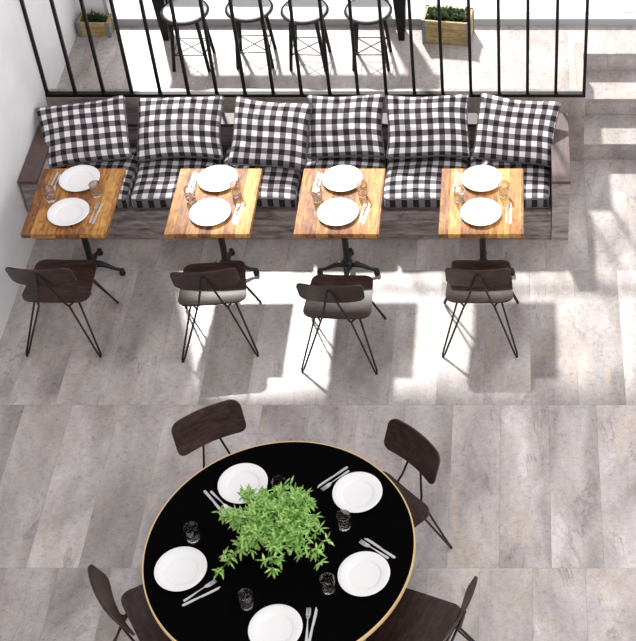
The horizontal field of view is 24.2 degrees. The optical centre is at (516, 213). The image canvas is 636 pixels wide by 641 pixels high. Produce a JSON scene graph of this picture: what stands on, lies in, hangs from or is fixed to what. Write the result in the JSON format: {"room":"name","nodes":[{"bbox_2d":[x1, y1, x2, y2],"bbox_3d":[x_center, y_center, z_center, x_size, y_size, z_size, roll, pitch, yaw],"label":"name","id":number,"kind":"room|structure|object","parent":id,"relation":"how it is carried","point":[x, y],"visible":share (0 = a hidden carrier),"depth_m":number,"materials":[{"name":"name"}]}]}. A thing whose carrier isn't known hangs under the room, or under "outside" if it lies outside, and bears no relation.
{"room":"restaurant","nodes":[
{"label":"restaurant","id":0,"kind":"room"},
{"bbox_2d":[0,0,77,340],"bbox_3d":[-3.795,-1.397,6.479,0.150,9.120,9.400,0,43,0],"label":"wall","id":1,"kind":"structure","parent":0,"point":[22,91],"depth_m":10.89,"materials":[{"name":"paint"}]},
{"bbox_2d":[74,0,104,18],"bbox_3d":[1.065,-4.768,9.627,9.870,8.460,0.200,0,43,0],"label":"wall","id":2,"kind":"structure","parent":0,"point":[97,6],"depth_m":12.30,"materials":[{"name":"paint"}]},
{"bbox_2d":[102,0,383,25],"bbox_3d":[-2.295,-2.935,11.239,2.370,3.580,0.080,0,43,0],"label":"window","id":3,"kind":"structure","parent":2,"relation":"in","point":[123,19],"depth_m":12.41,"materials":[{"name":"grey"}]},
{"bbox_2d":[386,0,635,25],"bbox_3d":[0.075,-2.935,11.239,2.370,3.580,0.080,0,43,0],"label":"window","id":4,"kind":"structure","parent":2,"relation":"in","point":[479,19],"depth_m":12.40,"materials":[{"name":"grey"}]},
{"bbox_2d":[0,159,635,640],"bbox_3d":[1.065,2.324,9.086,9.870,0.120,8.160,0,43,0],"label":"floor","id":5,"kind":"structure","parent":0,"point":[533,492],"depth_m":10.08,"materials":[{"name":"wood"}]},
{"bbox_2d":[5,259,118,357],"bbox_3d":[-3.224,0.520,10.281,0.560,0.898,0.573,1,43,1],"label":"dining chair","id":6,"kind":"object","parent":5,"relation":"on","point":[50,280],"visible":1,"depth_m":10.23,"materials":[{"name":"brown wood"}]},
{"bbox_2d":[20,169,125,295],"bbox_3d":[-3.187,0.183,10.753,0.600,0.750,0.702,0,43,0],"label":"dining table","id":7,"kind":"object","parent":5,"relation":"on","point":[37,224],"visible":0.57,"depth_m":10.46,"materials":[{"name":"brown wood"}]},
{"bbox_2d":[42,185,55,202],"bbox_3d":[-3.350,-0.133,10.459,0.083,0.114,0.083,0,43,0],"label":"drinking glass","id":8,"kind":"object","parent":7,"relation":"on","point":[48,190],"visible":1,"depth_m":10.45,"materials":[{"name":"clear glass"}]},
{"bbox_2d":[47,198,89,225],"bbox_3d":[-3.190,-0.003,10.385,0.295,0.024,0.295,0,43,0],"label":"plate","id":9,"kind":"object","parent":7,"relation":"on","point":[68,211],"visible":1,"depth_m":10.40,"materials":[{"name":"white ceramic"}]},
{"bbox_2d":[59,165,99,191],"bbox_3d":[-3.190,-0.248,10.649,0.295,0.024,0.295,0,43,0],"label":"plate","id":10,"kind":"object","parent":7,"relation":"on","point":[77,178],"visible":0.96,"depth_m":10.67,"materials":[{"name":"white ceramic"}]},
{"bbox_2d":[89,204,98,222],"bbox_3d":[-3.015,-0.004,10.397,0.025,0.008,0.207,2,43,3],"label":"fork","id":11,"kind":"object","parent":7,"relation":"on","point":[95,207],"visible":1,"depth_m":10.40,"materials":[{"name":"silver metal"}]},
{"bbox_2d":[88,180,101,197],"bbox_3d":[-3.030,-0.169,10.497,0.083,0.114,0.083,-12,44,-12],"label":"drinking glass","id":12,"kind":"object","parent":7,"relation":"on","point":[94,186],"visible":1,"depth_m":10.49,"materials":[{"name":"clear glass"}]},
{"bbox_2d":[92,202,102,223],"bbox_3d":[-2.986,0.002,10.395,0.017,0.003,0.227,4,43,4],"label":"knife","id":13,"kind":"object","parent":7,"relation":"on","point":[100,207],"visible":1,"depth_m":10.39,"materials":[{"name":"silver metal"}]},
{"bbox_2d":[87,564,171,640],"bbox_3d":[-2.055,2.301,8.361,0.573,0.898,0.560,-23,48,-23],"label":"dining chair","id":14,"kind":"object","parent":5,"relation":"on","point":[135,605],"visible":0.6,"depth_m":8.26,"materials":[{"name":"brown wood"}]},
{"bbox_2d":[171,399,245,467],"bbox_3d":[-1.778,1.685,9.026,0.560,0.898,0.573,-21,47,-22],"label":"dining chair","id":15,"kind":"object","parent":5,"relation":"on","point":[203,426],"visible":0.38,"depth_m":8.95,"materials":[{"name":"brown wood"}]},
{"bbox_2d":[164,169,261,275],"bbox_3d":[-2.179,0.183,10.753,0.600,0.750,0.702,0,43,0],"label":"dining table","id":16,"kind":"object","parent":5,"relation":"on","point":[179,224],"visible":0.55,"depth_m":10.46,"materials":[{"name":"brown wood"}]},
{"bbox_2d":[183,185,195,202],"bbox_3d":[-2.342,-0.133,10.459,0.083,0.114,0.083,0,43,0],"label":"drinking glass","id":17,"kind":"object","parent":16,"relation":"on","point":[189,190],"visible":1,"depth_m":10.45,"materials":[{"name":"clear glass"}]},
{"bbox_2d":[189,198,230,225],"bbox_3d":[-2.182,-0.003,10.385,0.295,0.024,0.295,0,43,0],"label":"plate","id":18,"kind":"object","parent":16,"relation":"on","point":[208,211],"visible":1,"depth_m":10.40,"materials":[{"name":"white ceramic"}]},
{"bbox_2d":[197,165,237,191],"bbox_3d":[-2.182,-0.248,10.649,0.295,0.024,0.295,0,43,0],"label":"plate","id":19,"kind":"object","parent":16,"relation":"on","point":[216,178],"visible":0.98,"depth_m":10.67,"materials":[{"name":"white ceramic"}]},
{"bbox_2d":[229,180,240,197],"bbox_3d":[-2.022,-0.169,10.497,0.083,0.114,0.083,-12,44,-12],"label":"drinking glass","id":20,"kind":"object","parent":16,"relation":"on","point":[235,185],"visible":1,"depth_m":10.48,"materials":[{"name":"clear glass"}]},
{"bbox_2d":[232,205,239,222],"bbox_3d":[-2.004,-0.004,10.397,0.025,0.008,0.207,3,43,3],"label":"fork","id":21,"kind":"object","parent":16,"relation":"on","point":[237,206],"visible":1,"depth_m":10.40,"materials":[{"name":"silver metal"}]},
{"bbox_2d":[235,203,243,223],"bbox_3d":[-1.975,0.002,10.395,0.016,0.003,0.227,5,43,5],"label":"knife","id":22,"kind":"object","parent":16,"relation":"on","point":[242,205],"visible":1,"depth_m":10.39,"materials":[{"name":"silver metal"}]},
{"bbox_2d":[170,260,261,362],"bbox_3d":[-2.136,0.536,10.264,0.560,0.898,0.573,-4,43,-5],"label":"dining chair","id":23,"kind":"object","parent":5,"relation":"on","point":[215,283],"visible":1,"depth_m":10.19,"materials":[{"name":"brown wood"}]},
{"bbox_2d":[142,441,415,640],"bbox_3d":[-1.355,2.189,8.590,1.548,0.752,1.548,0,43,0],"label":"round table","id":24,"kind":"object","parent":5,"relation":"on","point":[219,615],"visible":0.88,"depth_m":8.30,"materials":[{"name":"black laminate"}]},
{"bbox_2d":[154,546,206,590],"bbox_3d":[-1.892,2.007,8.218,0.295,0.024,0.295,0,43,0],"label":"plate","id":25,"kind":"object","parent":24,"relation":"on","point":[179,568],"visible":1,"depth_m":8.23,"materials":[{"name":"white ceramic"}]},
{"bbox_2d":[183,521,198,543],"bbox_3d":[-1.857,1.829,8.344,0.083,0.114,0.083,-13,44,-13],"label":"drinking glass","id":26,"kind":"object","parent":24,"relation":"on","point":[191,531],"visible":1,"depth_m":8.34,"materials":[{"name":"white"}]},
{"bbox_2d":[183,579,216,601],"bbox_3d":[-1.766,2.102,8.128,0.207,0.008,0.025,-30,50,-28],"label":"fork","id":27,"kind":"object","parent":24,"relation":"on","point":[209,584],"visible":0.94,"depth_m":8.14,"materials":[{"name":"silver metal"}]},
{"bbox_2d":[182,587,219,606],"bbox_3d":[-1.751,2.128,8.103,0.227,0.003,0.016,-22,47,-22],"label":"knife","id":28,"kind":"object","parent":24,"relation":"on","point":[215,589],"visible":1,"depth_m":8.10,"materials":[{"name":"silver metal"}]},
{"bbox_2d":[204,490,225,514],"bbox_3d":[-1.775,1.699,8.565,0.017,0.003,0.227,-30,51,-29],"label":"knife","id":29,"kind":"object","parent":24,"relation":"on","point":[205,491],"visible":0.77,"depth_m":8.57,"materials":[{"name":"silver metal"}]},
{"bbox_2d":[210,491,229,510],"bbox_3d":[-1.739,1.692,8.569,0.025,0.008,0.207,-33,52,-30],"label":"fork","id":30,"kind":"object","parent":24,"relation":"on","point":[211,492],"visible":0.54,"depth_m":8.56,"materials":[{"name":"silver metal"}]},
{"bbox_2d":[218,463,267,503],"bbox_3d":[-1.624,1.606,8.650,0.295,0.024,0.295,0,43,0],"label":"plate","id":31,"kind":"object","parent":24,"relation":"on","point":[243,474],"visible":0.89,"depth_m":8.67,"materials":[{"name":"white ceramic"}]},
{"bbox_2d":[237,588,252,610],"bbox_3d":[-1.490,2.127,8.023,0.083,0.114,0.083,-6,43,-6],"label":"drinking glass","id":32,"kind":"object","parent":24,"relation":"on","point":[245,597],"visible":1,"depth_m":8.02,"materials":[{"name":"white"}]},
{"bbox_2d":[211,476,333,579],"bbox_3d":[-1.381,1.775,8.229,0.679,0.350,0.654,-6,43,-7],"label":"potted plant","id":33,"kind":"object","parent":24,"relation":"on","point":[261,527],"visible":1,"depth_m":8.15,"materials":[{"name":"green plant"}]},
{"bbox_2d":[248,604,302,640],"bbox_3d":[-1.314,2.262,7.943,0.295,0.024,0.295,0,43,0],"label":"plate","id":34,"kind":"object","parent":24,"relation":"on","point":[276,622],"visible":1,"depth_m":7.97,"materials":[{"name":"white ceramic"}]},
{"bbox_2d":[271,476,285,495],"bbox_3d":[-1.396,1.610,8.580,0.083,0.114,0.083,-27,49,-26],"label":"drinking glass","id":35,"kind":"object","parent":24,"relation":"on","point":[276,480],"visible":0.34,"depth_m":8.58,"materials":[{"name":"clear glass"}]},
{"bbox_2d":[305,608,310,640],"bbox_3d":[-1.144,2.246,7.972,0.025,0.008,0.207,-2,43,-2],"label":"fork","id":36,"kind":"object","parent":24,"relation":"on","point":[307,614],"visible":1,"depth_m":7.99,"materials":[{"name":"silver metal"}]},
{"bbox_2d":[308,607,317,640],"bbox_3d":[-1.114,2.252,7.970,0.016,0.003,0.227,4,43,4],"label":"knife","id":37,"kind":"object","parent":24,"relation":"on","point":[316,610],"visible":1,"depth_m":7.98,"materials":[{"name":"silver metal"}]},
{"bbox_2d":[320,572,334,594],"bbox_3d":[-1.048,2.059,8.097,0.083,0.114,0.083,-22,47,-22],"label":"drinking glass","id":38,"kind":"object","parent":24,"relation":"on","point":[327,580],"visible":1,"depth_m":8.09,"materials":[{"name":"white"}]},
{"bbox_2d":[317,466,347,487],"bbox_3d":[-1.101,1.573,8.701,0.227,0.003,0.016,-31,51,-29],"label":"knife","id":39,"kind":"object","parent":24,"relation":"on","point":[346,467],"visible":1,"depth_m":8.70,"materials":[{"name":"silver metal"}]},
{"bbox_2d":[320,470,348,490],"bbox_3d":[-1.080,1.588,8.681,0.207,0.008,0.025,-33,52,-30],"label":"fork","id":40,"kind":"object","parent":24,"relation":"on","point":[328,485],"visible":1,"depth_m":8.66,"materials":[{"name":"silver metal"}]},
{"bbox_2d":[336,509,350,530],"bbox_3d":[-0.996,1.773,8.404,0.083,0.114,0.083,-3,43,-3],"label":"drinking glass","id":41,"kind":"object","parent":24,"relation":"on","point":[343,517],"visible":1,"depth_m":8.40,"materials":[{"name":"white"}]},
{"bbox_2d":[332,472,381,512],"bbox_3d":[-0.940,1.650,8.604,0.295,0.024,0.295,0,43,0],"label":"plate","id":42,"kind":"object","parent":24,"relation":"on","point":[354,492],"visible":0.99,"depth_m":8.61,"materials":[{"name":"white ceramic"}]},
{"bbox_2d":[337,551,389,595],"bbox_3d":[-0.859,2.029,8.194,0.295,0.024,0.295,0,43,0],"label":"plate","id":43,"kind":"object","parent":24,"relation":"on","point":[364,573],"visible":1,"depth_m":8.21,"materials":[{"name":"white ceramic"}]},
{"bbox_2d":[359,539,388,558],"bbox_3d":[-0.814,1.918,8.325,0.207,0.008,0.025,25,48,24],"label":"fork","id":44,"kind":"object","parent":24,"relation":"on","point":[365,543],"visible":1,"depth_m":8.33,"materials":[{"name":"silver metal"}]},
{"bbox_2d":[364,538,395,558],"bbox_3d":[-0.783,1.912,8.336,0.227,0.003,0.016,27,49,26],"label":"knife","id":45,"kind":"object","parent":24,"relation":"on","point":[366,539],"visible":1,"depth_m":8.33,"materials":[{"name":"silver metal"}]},
{"bbox_2d":[18,113,570,239],"bbox_3d":[-1.655,-0.284,11.352,4.110,0.620,0.810,0,43,0],"label":"bench","id":46,"kind":"object","parent":5,"relation":"on","point":[552,222],"visible":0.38,"depth_m":11.15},
{"bbox_2d":[36,95,131,168],"bbox_3d":[-3.330,-0.616,11.219,0.717,0.403,0.420,-4,43,-5],"label":"throw pillow","id":47,"kind":"object","parent":46,"relation":"on","point":[92,131],"visible":0.96,"depth_m":11.14,"materials":[{"name":"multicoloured fabric"}]},
{"bbox_2d":[57,146,138,208],"bbox_3d":[-3.251,-0.284,11.271,0.638,0.166,0.656,0,43,0],"label":"seat cushion","id":48,"kind":"object","parent":46,"relation":"on","point":[131,165],"visible":0.21,"depth_m":11.24,"materials":[{"name":"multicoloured fabric"}]},
{"bbox_2d":[130,146,224,208],"bbox_3d":[-2.612,-0.282,11.272,0.640,0.170,0.661,0,43,0],"label":"seat cushion","id":49,"kind":"object","parent":46,"relation":"on","point":[156,180],"visible":0.38,"depth_m":11.15,"materials":[{"name":"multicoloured fabric"}]},
{"bbox_2d":[136,95,223,161],"bbox_3d":[-2.590,-0.652,11.236,0.663,0.347,0.419,-1,43,-1],"label":"throw pillow","id":50,"kind":"object","parent":46,"relation":"on","point":[168,127],"visible":1,"depth_m":11.16,"materials":[{"name":"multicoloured fabric"}]},
{"bbox_2d":[223,146,302,208],"bbox_3d":[-1.974,-0.288,11.268,0.638,0.176,0.656,0,43,0],"label":"seat cushion","id":51,"kind":"object","parent":46,"relation":"on","point":[279,187],"visible":0.34,"depth_m":11.09,"materials":[{"name":"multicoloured fabric"}]},
{"bbox_2d":[227,96,312,171],"bbox_3d":[-1.885,-0.607,11.178,0.622,0.396,0.443,3,43,3],"label":"throw pillow","id":52,"kind":"object","parent":51,"relation":"on","point":[267,134],"visible":1,"depth_m":11.10,"materials":[{"name":"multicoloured fabric"}]},
{"bbox_2d":[298,146,386,196],"bbox_3d":[-1.336,-0.288,11.269,0.639,0.181,0.652,0,43,0],"label":"seat cushion","id":53,"kind":"object","parent":46,"relation":"on","point":[358,162],"visible":0.14,"depth_m":11.28,"materials":[{"name":"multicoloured fabric"}]},
{"bbox_2d":[307,93,385,158],"bbox_3d":[-1.319,-0.671,11.261,0.610,0.344,0.419,-1,43,-1],"label":"throw pillow","id":54,"kind":"object","parent":46,"relation":"on","point":[345,126],"visible":0.98,"depth_m":11.18,"materials":[{"name":"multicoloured fabric"}]},
{"bbox_2d":[383,157,468,208],"bbox_3d":[-0.698,-0.282,11.273,0.638,0.174,0.656,0,43,0],"label":"seat cushion","id":55,"kind":"object","parent":46,"relation":"on","point":[409,182],"visible":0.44,"depth_m":11.12,"materials":[{"name":"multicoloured fabric"}]},
{"bbox_2d":[386,94,469,158],"bbox_3d":[-0.686,-0.668,11.243,0.650,0.344,0.419,-1,43,-1],"label":"throw pillow","id":56,"kind":"object","parent":46,"relation":"on","point":[427,126],"visible":1,"depth_m":11.16,"materials":[{"name":"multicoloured fabric"}]},
{"bbox_2d":[469,144,549,207],"bbox_3d":[-0.060,-0.285,11.272,0.640,0.179,0.650,0,43,0],"label":"seat cushion","id":57,"kind":"object","parent":46,"relation":"on","point":[536,178],"visible":0.33,"depth_m":11.15,"materials":[{"name":"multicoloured fabric"}]},
{"bbox_2d":[472,92,561,167],"bbox_3d":[0.000,-0.640,11.215,0.656,0.394,0.436,4,43,4],"label":"throw pillow","id":58,"kind":"object","parent":57,"relation":"on","point":[507,129],"visible":0.98,"depth_m":11.14,"materials":[{"name":"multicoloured fabric"}]},
{"bbox_2d":[46,89,584,160],"bbox_3d":[-1.590,-0.708,11.784,4.260,0.655,0.120,0,43,0],"label":"parapet","id":59,"kind":"object","parent":5,"relation":"on","point":[574,106],"visible":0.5,"depth_m":11.59,"materials":[{"name":"wood"}]},
{"bbox_2d":[19,0,588,96],"bbox_3d":[-1.590,-1.306,11.189,4.260,1.030,0.040,0,43,0],"label":"railing","id":60,"kind":"object","parent":59,"relation":"on","point":[74,93],"visible":0.98,"depth_m":11.31,"materials":[{"name":"black metal"}]},
{"bbox_2d":[293,169,385,275],"bbox_3d":[-1.270,0.183,10.753,0.600,0.750,0.702,0,43,0],"label":"dining table","id":61,"kind":"object","parent":5,"relation":"on","point":[308,224],"visible":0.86,"depth_m":10.47,"materials":[{"name":"brown wood"}]},
{"bbox_2d":[310,185,321,202],"bbox_3d":[-1.433,-0.133,10.459,0.083,0.114,0.083,0,43,0],"label":"drinking glass","id":62,"kind":"object","parent":61,"relation":"on","point":[316,190],"visible":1,"depth_m":10.45,"materials":[{"name":"clear glass"}]},
{"bbox_2d":[317,198,358,225],"bbox_3d":[-1.273,-0.003,10.385,0.295,0.024,0.295,0,43,0],"label":"plate","id":63,"kind":"object","parent":61,"relation":"on","point":[335,211],"visible":1,"depth_m":10.40,"materials":[{"name":"white ceramic"}]},
{"bbox_2d":[322,165,362,191],"bbox_3d":[-1.273,-0.248,10.649,0.295,0.024,0.295,0,43,0],"label":"plate","id":64,"kind":"object","parent":61,"relation":"on","point":[340,178],"visible":0.98,"depth_m":10.66,"materials":[{"name":"white ceramic"}]},
{"bbox_2d":[356,180,367,197],"bbox_3d":[-1.113,-0.169,10.497,0.083,0.114,0.083,-12,44,-12],"label":"drinking glass","id":65,"kind":"object","parent":61,"relation":"on","point":[361,185],"visible":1,"depth_m":10.49,"materials":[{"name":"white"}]},
{"bbox_2d":[359,203,366,222],"bbox_3d":[-1.101,-0.004,10.397,0.025,0.008,0.207,5,43,5],"label":"fork","id":66,"kind":"object","parent":61,"relation":"on","point":[363,207],"visible":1,"depth_m":10.41,"materials":[{"name":"silver metal"}]},
{"bbox_2d":[362,203,369,223],"bbox_3d":[-1.072,0.002,10.395,0.016,0.003,0.227,6,43,7],"label":"knife","id":67,"kind":"object","parent":61,"relation":"on","point":[368,207],"visible":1,"depth_m":10.39,"materials":[{"name":"silver metal"}]},
{"bbox_2d":[296,274,386,374],"bbox_3d":[-1.242,0.625,10.168,0.560,0.898,0.573,1,43,1],"label":"dining chair","id":68,"kind":"object","parent":5,"relation":"on","point":[327,296],"visible":1,"depth_m":10.11,"materials":[{"name":"brown wood"}]},
{"bbox_2d":[382,419,452,548],"bbox_3d":[-0.781,1.785,8.917,0.560,0.898,0.573,33,52,31],"label":"dining chair","id":69,"kind":"object","parent":5,"relation":"on","point":[401,439],"visible":0.46,"depth_m":8.85,"materials":[{"name":"brown wood"}]},
{"bbox_2d":[366,576,477,640],"bbox_3d":[-0.532,2.380,8.276,0.573,0.898,0.560,17,45,17],"label":"dining chair","id":70,"kind":"object","parent":5,"relation":"on","point":[418,616],"visible":0.89,"depth_m":8.32,"materials":[{"name":"brown wood"}]},
{"bbox_2d":[442,260,518,357],"bbox_3d":[-0.264,0.523,10.278,0.560,0.898,0.573,0,43,0],"label":"dining chair","id":71,"kind":"object","parent":5,"relation":"on","point":[468,281],"visible":1,"depth_m":10.21,"materials":[{"name":"brown wood"}]},
{"bbox_2d":[438,169,523,275],"bbox_3d":[-0.253,0.183,10.753,0.600,0.750,0.702,0,43,0],"label":"dining table","id":72,"kind":"object","parent":5,"relation":"on","point":[451,223],"visible":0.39,"depth_m":10.44,"materials":[{"name":"brown wood"}]},
{"bbox_2d":[453,172,457,186],"bbox_3d":[-0.449,-0.223,10.637,0.017,0.003,0.227,4,43,4],"label":"knife","id":73,"kind":"object","parent":72,"relation":"on","point":[456,177],"visible":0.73,"depth_m":10.66,"materials":[{"name":"silver metal"}]},
{"bbox_2d":[453,185,464,202],"bbox_3d":[-0.416,-0.133,10.459,0.083,0.114,0.083,0,43,0],"label":"drinking glass","id":74,"kind":"object","parent":72,"relation":"on","point":[458,190],"visible":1,"depth_m":10.45,"materials":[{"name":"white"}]},
{"bbox_2d":[460,198,501,225],"bbox_3d":[-0.256,-0.003,10.385,0.295,0.024,0.295,0,43,0],"label":"plate","id":75,"kind":"object","parent":72,"relation":"on","point":[477,211],"visible":1,"depth_m":10.40,"materials":[{"name":"white ceramic"}]},
{"bbox_2d":[462,165,501,191],"bbox_3d":[-0.256,-0.248,10.649,0.295,0.024,0.295,0,43,0],"label":"plate","id":76,"kind":"object","parent":72,"relation":"on","point":[480,178],"visible":1,"depth_m":10.66,"materials":[{"name":"white ceramic"}]},
{"bbox_2d":[498,180,508,197],"bbox_3d":[-0.096,-0.169,10.497,0.083,0.114,0.083,-12,44,-12],"label":"drinking glass","id":77,"kind":"object","parent":72,"relation":"on","point":[503,185],"visible":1,"depth_m":10.49,"materials":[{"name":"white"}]},
{"bbox_2d":[509,202,511,223],"bbox_3d":[-0.046,0.002,10.395,0.016,0.003,0.227,2,43,2],"label":"knife","id":78,"kind":"object","parent":72,"relation":"on","point":[510,202],"visible":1,"depth_m":10.40,"materials":[{"name":"silver metal"}]},
{"bbox_2d":[583,71,635,158],"bbox_3d":[1.570,-0.812,12.111,2.060,0.362,0.740,0,43,0],"label":"staircase","id":79,"kind":"structure","parent":5,"relation":"on","point":[610,97],"depth_m":12.03,"materials":[{"name":"stone"}]},
{"bbox_2d":[57,12,635,88],"bbox_3d":[1.140,-1.122,12.314,9.720,0.540,1.220,0,43,0],"label":"platform","id":80,"kind":"object","parent":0,"point":[609,48],"visible":0.21,"depth_m":12.10,"materials":[{"name":"wood"}]},
{"bbox_2d":[76,8,114,37],"bbox_3d":[-3.552,-1.613,12.278,0.274,0.229,0.136,2,43,2],"label":"planter","id":81,"kind":"object","parent":80,"relation":"on","point":[101,25],"visible":0.88,"depth_m":12.26,"materials":[{"name":"brown wood"}]},
{"bbox_2d":[160,0,215,71],"bbox_3d":[-2.665,-1.441,11.881,0.390,0.520,0.390,0,43,0],"label":"stool","id":82,"kind":"object","parent":80,"relation":"on","point":[187,12],"visible":0.8,"depth_m":11.73,"materials":[{"name":"black metal"}]},
{"bbox_2d":[225,0,276,69],"bbox_3d":[-2.155,-1.468,11.911,0.390,0.520,0.390,-2,43,-2],"label":"stool","id":83,"kind":"object","parent":80,"relation":"on","point":[245,11],"visible":0.82,"depth_m":11.76,"materials":[{"name":"black paint"}]},
{"bbox_2d":[152,0,405,40],"bbox_3d":[-1.960,-1.775,12.069,2.200,0.750,0.230,0,43,0],"label":"table","id":84,"kind":"object","parent":80,"relation":"on","point":[399,5],"visible":0.93,"depth_m":12.12,"materials":[{"name":"black paint"}]},
{"bbox_2d":[280,0,331,71],"bbox_3d":[-1.705,-1.448,11.889,0.390,0.520,0.390,2,43,2],"label":"stool","id":85,"kind":"object","parent":80,"relation":"on","point":[305,12],"visible":0.83,"depth_m":11.74,"materials":[{"name":"black paint"}]},
{"bbox_2d":[344,0,391,71],"bbox_3d":[-1.195,-1.448,11.889,0.390,0.520,0.390,0,43,0],"label":"stool","id":86,"kind":"object","parent":80,"relation":"on","point":[364,12],"visible":0.78,"depth_m":11.74,"materials":[{"name":"black paint"}]},
{"bbox_2d":[421,4,474,46],"bbox_3d":[-0.577,-1.598,12.199,0.409,0.315,0.226,5,43,5],"label":"planter","id":87,"kind":"object","parent":80,"relation":"on","point":[453,20],"visible":0.87,"depth_m":12.14,"materials":[{"name":"wood"}]},
{"label":"outside","id":88,"kind":"structure","parent":0,"visible":0},
{"bbox_2d":[113,0,635,11],"bbox_3d":[1.000,-6.221,17.692,26.000,0.300,13.600,0,43,0],"label":"pavement","id":89,"kind":"structure","parent":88,"point":[120,5],"depth_m":12.72,"materials":[{"name":"grey"}]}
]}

